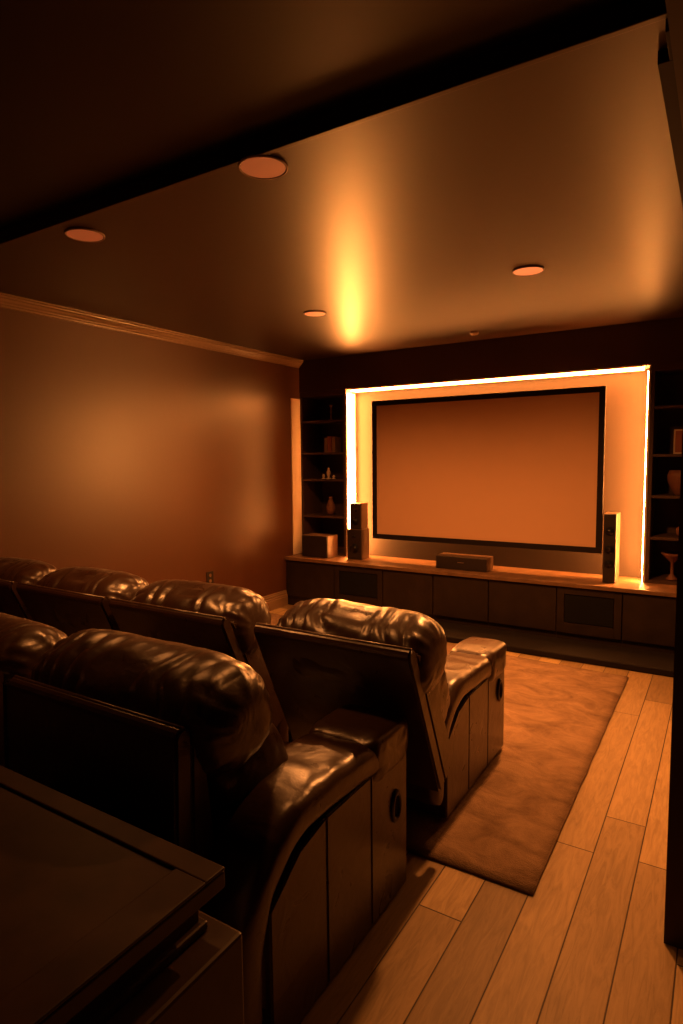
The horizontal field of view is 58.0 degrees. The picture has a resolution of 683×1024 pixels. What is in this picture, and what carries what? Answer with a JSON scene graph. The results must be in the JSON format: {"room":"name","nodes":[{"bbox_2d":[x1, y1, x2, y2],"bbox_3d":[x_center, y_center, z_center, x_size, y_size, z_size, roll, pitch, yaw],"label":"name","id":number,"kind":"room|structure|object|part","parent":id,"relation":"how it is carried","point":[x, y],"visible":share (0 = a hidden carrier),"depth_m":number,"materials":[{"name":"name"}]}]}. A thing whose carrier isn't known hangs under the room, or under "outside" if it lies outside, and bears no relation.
{"room":"home theater","nodes":[
{"label":"home theater","id":0,"kind":"room"},
{"bbox_2d":[0,307,299,596],"bbox_3d":[-2.306,-0.093,3.915,0.150,2.665,8.000,2,6,32],"label":"wall","id":1,"kind":"structure","parent":0,"point":[153,460],"depth_m":4.91,"materials":[{"name":"beige paint"}]},
{"bbox_2d":[0,292,303,367],"bbox_3d":[-1.416,-1.444,5.050,0.068,0.076,3.730,2,6,32],"label":"trim","id":2,"kind":"structure","parent":1,"relation":"attached to","point":[8,301],"depth_m":4.73,"materials":[{"name":"paint"}]},
{"bbox_2d":[206,571,213,582],"bbox_3d":[-1.195,0.601,5.603,0.009,0.120,0.090,2,6,32],"label":"wall outlet","id":3,"kind":"object","parent":1,"relation":"attached to","point":[209,575],"visible":0.81,"depth_m":5.60,"materials":[{"name":"paint"}]},
{"bbox_2d":[263,590,287,610],"bbox_3d":[-2.427,1.186,3.647,0.022,0.163,6.980,2,6,32],"label":"baseboard","id":4,"kind":"structure","parent":1,"relation":"attached to","point":[277,600],"depth_m":6.44,"materials":[{"name":"paint"}]},
{"bbox_2d":[290,398,301,554],"bbox_3d":[-0.487,-0.378,6.674,0.012,1.675,0.162,2,6,32],"label":"trim","id":5,"kind":"structure","parent":1,"relation":"attached to","point":[295,403],"depth_m":6.66,"materials":[{"name":"paint"}]},
{"bbox_2d":[0,0,629,230],"bbox_3d":[-0.771,-1.196,0.288,6.500,0.120,3.658,2,6,32],"label":"ceiling","id":6,"kind":"structure","parent":0,"point":[97,97],"depth_m":1.75,"materials":[{"name":"paint"}]},
{"bbox_2d":[0,19,682,359],"bbox_3d":[0.495,-1.579,4.199,4.500,0.300,4.330,2,6,32],"label":"ceiling","id":7,"kind":"structure","parent":0,"point":[408,227],"depth_m":2.91,"materials":[{"name":"paint"}]},
{"bbox_2d":[64,227,104,242],"bbox_3d":[-1.197,-1.293,2.877,0.176,0.010,0.176,2,6,32],"label":"recessed light","id":8,"kind":"object","parent":7,"relation":"in","point":[82,234],"visible":1,"depth_m":2.86,"materials":[{"name":"paint"}]},
{"bbox_2d":[238,154,287,179],"bbox_3d":[-0.284,-1.247,2.229,0.180,0.010,0.180,2,6,32],"label":"recessed light","id":9,"kind":"object","parent":7,"relation":"in","point":[267,167],"visible":1,"depth_m":2.22,"materials":[{"name":"paint"}]},
{"bbox_2d":[304,310,325,316],"bbox_3d":[-0.192,-1.440,4.473,0.164,0.010,0.164,2,6,32],"label":"recessed light","id":10,"kind":"object","parent":7,"relation":"in","point":[313,313],"visible":1,"depth_m":4.46,"materials":[{"name":"paint"}]},
{"bbox_2d":[0,0,667,245],"bbox_3d":[-0.816,-1.292,2.471,3.857,0.061,0.022,2,6,32],"label":"ceiling beam","id":11,"kind":"structure","parent":7,"relation":"attached to","point":[630,15],"depth_m":1.87,"materials":[{"name":"paint"}]},
{"bbox_2d":[470,331,478,335],"bbox_3d":[1.120,-1.505,5.194,0.076,0.030,0.076,2,6,32],"label":"smoke detector","id":12,"kind":"object","parent":7,"relation":"attached to","point":[473,333],"visible":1,"depth_m":5.17,"materials":[{"name":"paint"}]},
{"bbox_2d":[512,265,543,275],"bbox_3d":[1.060,-1.369,3.499,0.176,0.010,0.176,2,6,32],"label":"recessed light","id":13,"kind":"object","parent":7,"relation":"in","point":[529,270],"visible":1,"depth_m":3.48,"materials":[{"name":"paint"}]},
{"bbox_2d":[269,604,682,1023],"bbox_3d":[0.404,1.400,2.360,6.500,0.100,8.000,2,6,32],"label":"floor","id":14,"kind":"structure","parent":0,"point":[452,945],"depth_m":2.03,"materials":[{"name":"brown wood"}]},
{"bbox_2d":[0,612,67,768],"bbox_3d":[-1.145,0.854,2.532,0.730,0.986,0.979,2,6,32],"label":"leather recliner","id":15,"kind":"object","parent":14,"relation":"on","point":[23,641],"visible":0.1,"depth_m":2.05,"materials":[{"name":"brown leather"}]},
{"bbox_2d":[0,765,243,1023],"bbox_3d":[-1.095,1.093,1.316,1.553,0.720,0.898,2,6,32],"label":"console table","id":16,"kind":"object","parent":14,"relation":"on","point":[102,921],"visible":1,"depth_m":1.18,"materials":[{"name":"brown wood"}]},
{"bbox_3d":[-1.109,0.858,1.310,1.458,0.020,0.821,2,6,32],"label":"moulding","id":17,"kind":"part","parent":16,"relation":"part of","materials":[{"name":"brown wood"}]},
{"bbox_2d":[7,628,407,1023],"bbox_3d":[-0.390,0.873,2.063,0.937,1.012,0.982,2,6,32],"label":"leather recliner","id":18,"kind":"object","parent":14,"relation":"on","point":[180,744],"visible":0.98,"depth_m":1.68,"materials":[{"name":"brown leather"}]},
{"bbox_2d":[207,723,288,808],"bbox_3d":[-0.528,0.762,1.973,0.757,0.434,0.377,2,6,32],"label":"cushion","id":19,"kind":"object","parent":18,"relation":"on","point":[234,789],"depth_m":1.70,"materials":[{"name":"brown leather"}]},
{"bbox_3d":[-0.074,1.117,1.963,0.243,0.516,0.785,2,6,32],"label":"panel","id":20,"kind":"part","parent":18,"relation":"part of","materials":[{"name":"brown leather"}]},
{"bbox_3d":[0.189,1.024,2.146,0.017,0.122,0.072,2,6,32],"label":"recline handle","id":21,"kind":"part","parent":18,"relation":"part of","materials":[{"name":"black plastic"}]},
{"bbox_2d":[395,796,398,815],"bbox_3d":[0.188,1.024,2.147,0.006,0.092,0.054,2,6,32],"label":"handle","id":22,"kind":"object","parent":18,"relation":"on","point":[396,797],"depth_m":2.15,"materials":[{"name":"black plastic"}]},
{"bbox_2d":[286,560,334,604],"bbox_3d":[-0.205,0.745,6.636,0.606,0.488,0.490,2,6,32],"label":"base cabinet","id":23,"kind":"object","parent":14,"relation":"on","point":[305,580],"visible":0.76,"depth_m":6.43,"materials":[{"name":"brown wood"}]},
{"bbox_2d":[334,565,383,606],"bbox_3d":[0.291,0.766,6.328,0.558,0.488,0.490,2,6,32],"label":"base cabinet","id":24,"kind":"object","parent":14,"relation":"on","point":[351,583],"visible":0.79,"depth_m":6.11,"materials":[{"name":"brown wood"}]},
{"bbox_2d":[340,571,376,597],"bbox_3d":[0.168,0.718,6.126,0.432,0.232,0.014,2,6,32],"label":"speaker grille","id":25,"kind":"object","parent":24,"relation":"attached to","point":[353,584],"depth_m":6.12,"materials":[{"name":"black fabric"}]},
{"bbox_2d":[383,569,488,627],"bbox_3d":[0.974,0.795,5.904,1.048,0.488,0.490,2,6,32],"label":"base cabinet","id":26,"kind":"object","parent":14,"relation":"on","point":[444,598],"visible":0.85,"depth_m":5.66,"materials":[{"name":"brown wood"}]},
{"bbox_3d":[0.627,0.756,5.840,0.517,0.374,0.020,2,6,32],"label":"door","id":27,"kind":"part","parent":26,"relation":"part of","materials":[{"name":"brown wood"}]},
{"bbox_3d":[1.073,0.775,5.563,0.517,0.374,0.020,2,6,32],"label":"door","id":28,"kind":"part","parent":26,"relation":"part of","materials":[{"name":"brown wood"}]},
{"bbox_2d":[285,553,676,597],"bbox_3d":[1.159,0.542,5.760,3.835,0.034,0.520,2,6,32],"label":"ledge","id":29,"kind":"object","parent":26,"relation":"on","point":[633,585],"visible":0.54,"depth_m":5.44,"materials":[{"name":"brown wood"}]},
{"bbox_2d":[302,533,337,557],"bbox_3d":[-0.231,0.355,6.556,0.325,0.231,0.208,2,6,32],"label":"speaker","id":30,"kind":"object","parent":29,"relation":"on","point":[320,545],"visible":1,"depth_m":6.47},
{"bbox_2d":[302,535,327,557],"bbox_3d":[-0.282,0.362,6.473,0.319,0.223,0.013,2,6,32],"label":"grille","id":31,"kind":"object","parent":30,"relation":"attached to","point":[312,545],"depth_m":6.46,"materials":[{"name":"black fabric"}]},
{"bbox_2d":[300,389,346,555],"bbox_3d":[-0.098,-0.426,6.758,0.575,1.747,0.388,2,6,32],"label":"bookcase","id":32,"kind":"object","parent":29,"relation":"on","point":[315,424],"visible":0.58,"depth_m":6.89,"materials":[{"name":"brown paint"}]},
{"bbox_3d":[-0.331,-0.436,6.902,0.028,1.747,0.388,2,6,32],"label":"panel","id":33,"kind":"part","parent":32,"relation":"part of","materials":[{"name":"brown paint"}]},
{"bbox_3d":[-0.110,-1.271,6.681,0.519,0.050,0.376,2,6,32],"label":"rail","id":34,"kind":"part","parent":32,"relation":"part of","materials":[{"name":"brown paint"}]},
{"bbox_3d":[-0.106,-0.979,6.708,0.519,0.022,0.372,2,6,32],"label":"shelf","id":35,"kind":"part","parent":32,"relation":"part of","materials":[{"name":"brown paint"}]},
{"bbox_3d":[-0.103,-0.640,6.737,0.519,0.022,0.372,2,6,32],"label":"shelf","id":36,"kind":"part","parent":32,"relation":"part of","materials":[{"name":"brown paint"}]},
{"bbox_3d":[-0.100,-0.356,6.761,0.519,0.022,0.372,2,6,32],"label":"shelf","id":37,"kind":"part","parent":32,"relation":"part of","materials":[{"name":"brown paint"}]},
{"bbox_3d":[-0.096,0.037,6.795,0.519,0.022,0.372,2,6,32],"label":"shelf","id":38,"kind":"part","parent":32,"relation":"part of","materials":[{"name":"brown paint"}]},
{"bbox_2d":[324,438,327,451],"bbox_3d":[-0.138,-0.722,6.664,0.034,0.155,0.123,2,6,32],"label":"book","id":39,"kind":"object","parent":32,"relation":"on","point":[325,439],"visible":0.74,"depth_m":6.61,"materials":[{"name":"paper"}]},
{"bbox_2d":[326,467,330,478],"bbox_3d":[-0.139,-0.418,6.636,0.052,0.124,0.052,2,6,32],"label":"figurine","id":40,"kind":"object","parent":32,"relation":"on","point":[328,472],"visible":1,"depth_m":6.62,"materials":[{"name":"beige ceramic"}]},
{"bbox_2d":[326,497,334,514],"bbox_3d":[-0.117,-0.067,6.713,0.100,0.200,0.100,2,6,32],"label":"vase","id":41,"kind":"object","parent":32,"relation":"on","point":[330,507],"visible":1,"depth_m":6.68,"materials":[{"name":"ceramic"}]},
{"bbox_2d":[327,436,334,451],"bbox_3d":[-0.101,-0.728,6.641,0.040,0.170,0.123,2,6,32],"label":"book","id":42,"kind":"object","parent":32,"relation":"on","point":[329,438],"visible":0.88,"depth_m":6.59,"materials":[{"name":"paper"}]},
{"bbox_3d":[0.001,-0.440,6.917,0.519,1.747,0.012,2,6,32],"label":"panel","id":43,"kind":"part","parent":32,"relation":"part of","materials":[{"name":"brown paint"}]},
{"bbox_2d":[332,437,340,451],"bbox_3d":[-0.053,-0.721,6.611,0.036,0.160,0.123,2,6,32],"label":"book","id":44,"kind":"object","parent":32,"relation":"on","point":[336,441],"visible":0.89,"depth_m":6.58,"materials":[{"name":"paper"}]},
{"bbox_3d":[-0.093,0.434,6.827,0.519,0.022,0.376,2,6,32],"label":"panel","id":45,"kind":"part","parent":32,"relation":"part of","materials":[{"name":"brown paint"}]},
{"bbox_3d":[0.134,-0.416,6.614,0.028,1.747,0.388,2,6,32],"label":"panel","id":46,"kind":"part","parent":32,"relation":"part of","materials":[{"name":"brown paint"}]},
{"bbox_2d":[347,528,368,559],"bbox_3d":[0.172,0.326,6.382,0.170,0.310,0.176,2,6,32],"label":"speaker","id":47,"kind":"object","parent":29,"relation":"on","point":[357,539],"visible":0.99,"depth_m":6.32},
{"bbox_2d":[347,529,361,559],"bbox_3d":[0.132,0.332,6.318,0.164,0.302,0.013,2,6,32],"label":"grille","id":48,"kind":"object","parent":47,"relation":"attached to","point":[354,536],"depth_m":6.31,"materials":[{"name":"black fabric"}]},
{"bbox_2d":[350,502,367,528],"bbox_3d":[0.177,0.038,6.364,0.133,0.266,0.156,2,6,32],"label":"speaker","id":49,"kind":"object","parent":47,"relation":"on","point":[358,511],"visible":1,"depth_m":6.31},
{"bbox_2d":[350,503,360,528],"bbox_3d":[0.143,0.043,6.309,0.127,0.258,0.013,2,6,32],"label":"grille","id":50,"kind":"object","parent":49,"relation":"attached to","point":[355,508],"depth_m":6.30,"materials":[{"name":"black fabric"}]},
{"bbox_2d":[436,552,492,571],"bbox_3d":[1.140,0.466,5.721,0.490,0.124,0.194,2,6,32],"label":"speaker","id":51,"kind":"object","parent":29,"relation":"on","point":[468,562],"visible":1,"depth_m":5.64},
{"bbox_2d":[602,512,620,582],"bbox_3d":[2.218,0.290,5.063,0.101,0.566,0.201,2,6,32],"label":"tower speaker","id":52,"kind":"object","parent":29,"relation":"on","point":[611,535],"visible":1,"depth_m":4.99},
{"bbox_2d":[645,362,682,584],"bbox_3d":[2.738,-0.304,4.998,0.411,1.747,0.388,2,6,32],"label":"bookcase","id":53,"kind":"object","parent":29,"relation":"on","point":[670,403],"visible":0.93,"depth_m":5.15,"materials":[{"name":"brown paint"}]},
{"bbox_3d":[2.575,-0.311,5.099,0.028,1.747,0.388,2,6,32],"label":"panel","id":54,"kind":"part","parent":53,"relation":"part of","materials":[{"name":"brown paint"}]},
{"bbox_3d":[2.743,0.556,5.067,0.355,0.022,0.376,2,6,32],"label":"panel","id":55,"kind":"part","parent":53,"relation":"part of","materials":[{"name":"brown paint"}]},
{"bbox_3d":[2.741,0.204,5.038,0.355,0.022,0.372,2,6,32],"label":"shelf","id":56,"kind":"part","parent":53,"relation":"part of","materials":[{"name":"brown paint"}]},
{"bbox_3d":[2.737,-0.130,5.010,0.355,0.022,0.372,2,6,32],"label":"shelf","id":57,"kind":"part","parent":53,"relation":"part of","materials":[{"name":"brown paint"}]},
{"bbox_3d":[2.734,-0.459,4.982,0.355,0.022,0.372,2,6,32],"label":"shelf","id":58,"kind":"part","parent":53,"relation":"part of","materials":[{"name":"brown paint"}]},
{"bbox_3d":[2.730,-0.837,4.949,0.355,0.022,0.372,2,6,32],"label":"shelf","id":59,"kind":"part","parent":53,"relation":"part of","materials":[{"name":"brown paint"}]},
{"bbox_3d":[2.726,-1.149,4.921,0.355,0.050,0.376,2,6,32],"label":"rail","id":60,"kind":"part","parent":53,"relation":"part of","materials":[{"name":"brown paint"}]},
{"bbox_2d":[661,551,677,580],"bbox_3d":[2.678,0.441,4.991,0.170,0.220,0.170,2,6,32],"label":"dish","id":61,"kind":"object","parent":53,"relation":"on","point":[670,556],"visible":0.9,"depth_m":4.97,"materials":[{"name":"ceramic"}]},
{"bbox_2d":[667,470,680,494],"bbox_3d":[2.707,-0.234,4.934,0.180,0.200,0.180,2,6,32],"label":"vase","id":62,"kind":"object","parent":53,"relation":"on","point":[673,476],"visible":0.8,"depth_m":4.89,"materials":[{"name":"ceramic"}]},
{"bbox_2d":[673,429,682,453],"bbox_3d":[2.724,-0.558,4.872,0.170,0.195,0.020,2,6,32],"label":"photo frame","id":63,"kind":"object","parent":53,"relation":"on","point":[677,447],"visible":0.98,"depth_m":4.90,"materials":[{"name":"brown wood"}]},
{"bbox_2d":[675,431,681,451],"bbox_3d":[2.724,-0.558,4.873,0.146,0.171,0.007,2,6,32],"label":"picture","id":64,"kind":"object","parent":63,"relation":"attached to","point":[678,434],"depth_m":4.90,"materials":[{"name":"paper"}]},
{"bbox_2d":[270,613,628,895],"bbox_3d":[-0.033,1.187,4.208,3.359,0.017,2.704,2,6,32],"label":"area rug","id":65,"kind":"object","parent":14,"relation":"on","point":[505,830],"visible":0.16,"depth_m":2.93,"materials":[{"name":"carpet"}]},
{"bbox_2d":[0,557,58,620],"bbox_3d":[-1.722,0.722,4.096,0.671,0.956,1.300,2,6,32],"label":"leather recliner","id":66,"kind":"object","parent":65,"relation":"on","point":[13,571],"visible":0.2,"depth_m":3.48,"materials":[{"name":"brown leather"}]},
{"bbox_2d":[16,567,148,636],"bbox_3d":[-1.098,0.748,3.710,0.741,0.956,1.303,2,6,32],"label":"leather recliner","id":67,"kind":"object","parent":65,"relation":"on","point":[70,600],"visible":0.32,"depth_m":3.15,"materials":[{"name":"brown leather"}]},
{"bbox_2d":[109,580,292,741],"bbox_3d":[-0.442,0.776,3.301,0.746,0.958,1.300,2,6,32],"label":"leather recliner","id":68,"kind":"object","parent":65,"relation":"on","point":[222,618],"visible":0.43,"depth_m":2.74,"materials":[{"name":"black leather"}]},
{"bbox_2d":[255,648,273,687],"bbox_3d":[-0.616,0.683,3.026,0.663,0.439,0.376,2,6,32],"label":"cushion","id":69,"kind":"object","parent":68,"relation":"on","point":[258,652],"depth_m":2.82,"materials":[{"name":"brown leather"}]},
{"bbox_3d":[-0.074,1.011,3.361,0.093,0.451,0.785,2,6,32],"label":"panel","id":70,"kind":"part","parent":68,"relation":"part of","materials":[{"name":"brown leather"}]},
{"bbox_2d":[254,598,505,817],"bbox_3d":[0.293,0.807,2.844,0.710,0.958,1.299,2,6,32],"label":"leather recliner","id":71,"kind":"object","parent":65,"relation":"on","point":[322,656],"visible":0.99,"depth_m":2.39,"materials":[{"name":"brown leather"}]},
{"bbox_2d":[434,670,449,721],"bbox_3d":[0.120,0.716,2.570,0.625,0.434,0.373,2,6,32],"label":"cushion","id":72,"kind":"object","parent":71,"relation":"on","point":[441,690],"depth_m":2.44,"materials":[{"name":"brown leather"}]},
{"bbox_3d":[0.565,1.039,2.964,0.198,0.451,0.785,2,6,32],"label":"panel","id":73,"kind":"part","parent":71,"relation":"part of","materials":[{"name":"brown leather"}]},
{"bbox_3d":[0.809,0.912,3.156,0.017,0.122,0.072,2,6,32],"label":"recline handle","id":74,"kind":"part","parent":71,"relation":"part of","materials":[{"name":"black plastic"}]},
{"bbox_2d":[489,580,557,636],"bbox_3d":[1.666,0.825,5.474,0.578,0.488,0.490,2,6,32],"label":"base cabinet","id":75,"kind":"object","parent":14,"relation":"on","point":[528,608],"visible":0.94,"depth_m":5.26,"materials":[{"name":"brown wood"}]},
{"bbox_2d":[436,621,673,676],"bbox_3d":[1.634,1.086,4.998,2.186,0.050,0.430,2,6,32],"label":"plinth","id":76,"kind":"object","parent":14,"relation":"on","point":[625,658],"visible":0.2,"depth_m":4.81,"materials":[{"name":"black wood"}]},
{"bbox_2d":[557,586,622,646],"bbox_3d":[2.125,0.845,5.190,0.498,0.488,0.490,2,6,32],"label":"base cabinet","id":77,"kind":"object","parent":14,"relation":"on","point":[587,615],"visible":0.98,"depth_m":4.98,"materials":[{"name":"brown wood"}]},
{"bbox_2d":[564,594,613,627],"bbox_3d":[2.002,0.797,4.988,0.372,0.232,0.014,2,6,32],"label":"speaker grille","id":78,"kind":"object","parent":77,"relation":"attached to","point":[580,610],"depth_m":4.98,"materials":[{"name":"black fabric"}]},
{"bbox_2d":[622,593,675,653],"bbox_3d":[2.564,0.864,4.917,0.533,0.488,0.490,2,6,32],"label":"base cabinet","id":79,"kind":"object","parent":14,"relation":"on","point":[648,621],"visible":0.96,"depth_m":4.75,"materials":[{"name":"brown wood"}]},
{"bbox_2d":[299,317,682,392],"bbox_3d":[1.276,-1.406,5.814,3.837,0.336,0.400,2,6,32],"label":"soffit","id":80,"kind":"structure","parent":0,"point":[656,341],"depth_m":5.46,"materials":[{"name":"brown paint"}]},
{"bbox_2d":[345,389,356,556],"bbox_3d":[0.102,-0.408,6.522,0.012,1.750,0.199,2,6,32],"label":"trim","id":81,"kind":"structure","parent":80,"relation":"attached to","point":[346,391],"depth_m":6.48,"materials":[{"name":"paint"}]},
{"bbox_2d":[346,394,354,528],"bbox_3d":[0.102,-0.386,6.495,0.018,1.690,0.140,2,6,32],"label":"light strip","id":82,"kind":"object","parent":81,"relation":"attached to","point":[350,416],"visible":0.68,"depth_m":6.46,"materials":[{"name":"paint"}]},
{"bbox_2d":[350,366,644,391],"bbox_3d":[1.280,-1.208,5.679,2.719,0.020,0.128,2,6,32],"label":"light strip","id":83,"kind":"object","parent":80,"relation":"attached to","point":[637,368],"visible":1,"depth_m":5.51,"materials":[{"name":"glowing led light"},{"name":"translucent plastic diffuser"}]},
{"bbox_2d":[346,364,649,389],"bbox_3d":[1.298,-1.225,5.706,2.819,0.008,0.188,2,6,32],"label":"trim","id":84,"kind":"structure","parent":80,"relation":"attached to","point":[644,366],"depth_m":5.43,"materials":[{"name":"paint"}]},
{"bbox_2d":[642,371,649,580],"bbox_3d":[2.460,-0.280,4.979,0.011,1.690,0.050,2,6,32],"label":"light strip","id":85,"kind":"object","parent":80,"relation":"attached to","point":[648,371],"visible":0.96,"depth_m":4.96,"materials":[{"name":"paint"}]},
{"bbox_2d":[643,364,651,582],"bbox_3d":[2.506,-0.305,5.030,0.012,1.750,0.199,2,6,32],"label":"trim","id":86,"kind":"structure","parent":80,"relation":"attached to","point":[650,364],"depth_m":4.95,"materials":[{"name":"paint"}]},
{"bbox_2d":[658,18,682,205],"bbox_3d":[1.780,-1.327,3.065,0.078,0.035,3.730,2,6,32],"label":"trim","id":87,"kind":"structure","parent":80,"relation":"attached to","point":[666,69],"depth_m":1.80,"materials":[{"name":"brown wood"}]},
{"bbox_2d":[356,369,658,577],"bbox_3d":[1.367,-0.366,5.877,2.919,1.950,0.040,2,6,32],"label":"wall niche","id":88,"kind":"object","parent":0,"point":[626,392],"visible":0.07,"depth_m":5.38,"materials":[{"name":"paint"}]},
{"bbox_2d":[372,386,605,553],"bbox_3d":[1.300,-0.388,5.716,2.156,1.368,0.300,2,6,32],"label":"projection screen","id":89,"kind":"object","parent":88,"relation":"attached to","point":[519,469],"visible":1,"depth_m":5.51,"materials":[{"name":"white fabric"}]},
{"bbox_2d":[664,0,682,949],"bbox_3d":[1.048,0.056,1.775,0.140,2.665,7.900,2,6,32],"label":"wall","id":90,"kind":"structure","parent":0,"point":[673,921],"depth_m":1.90,"materials":[{"name":"brown paint"}]}
]}

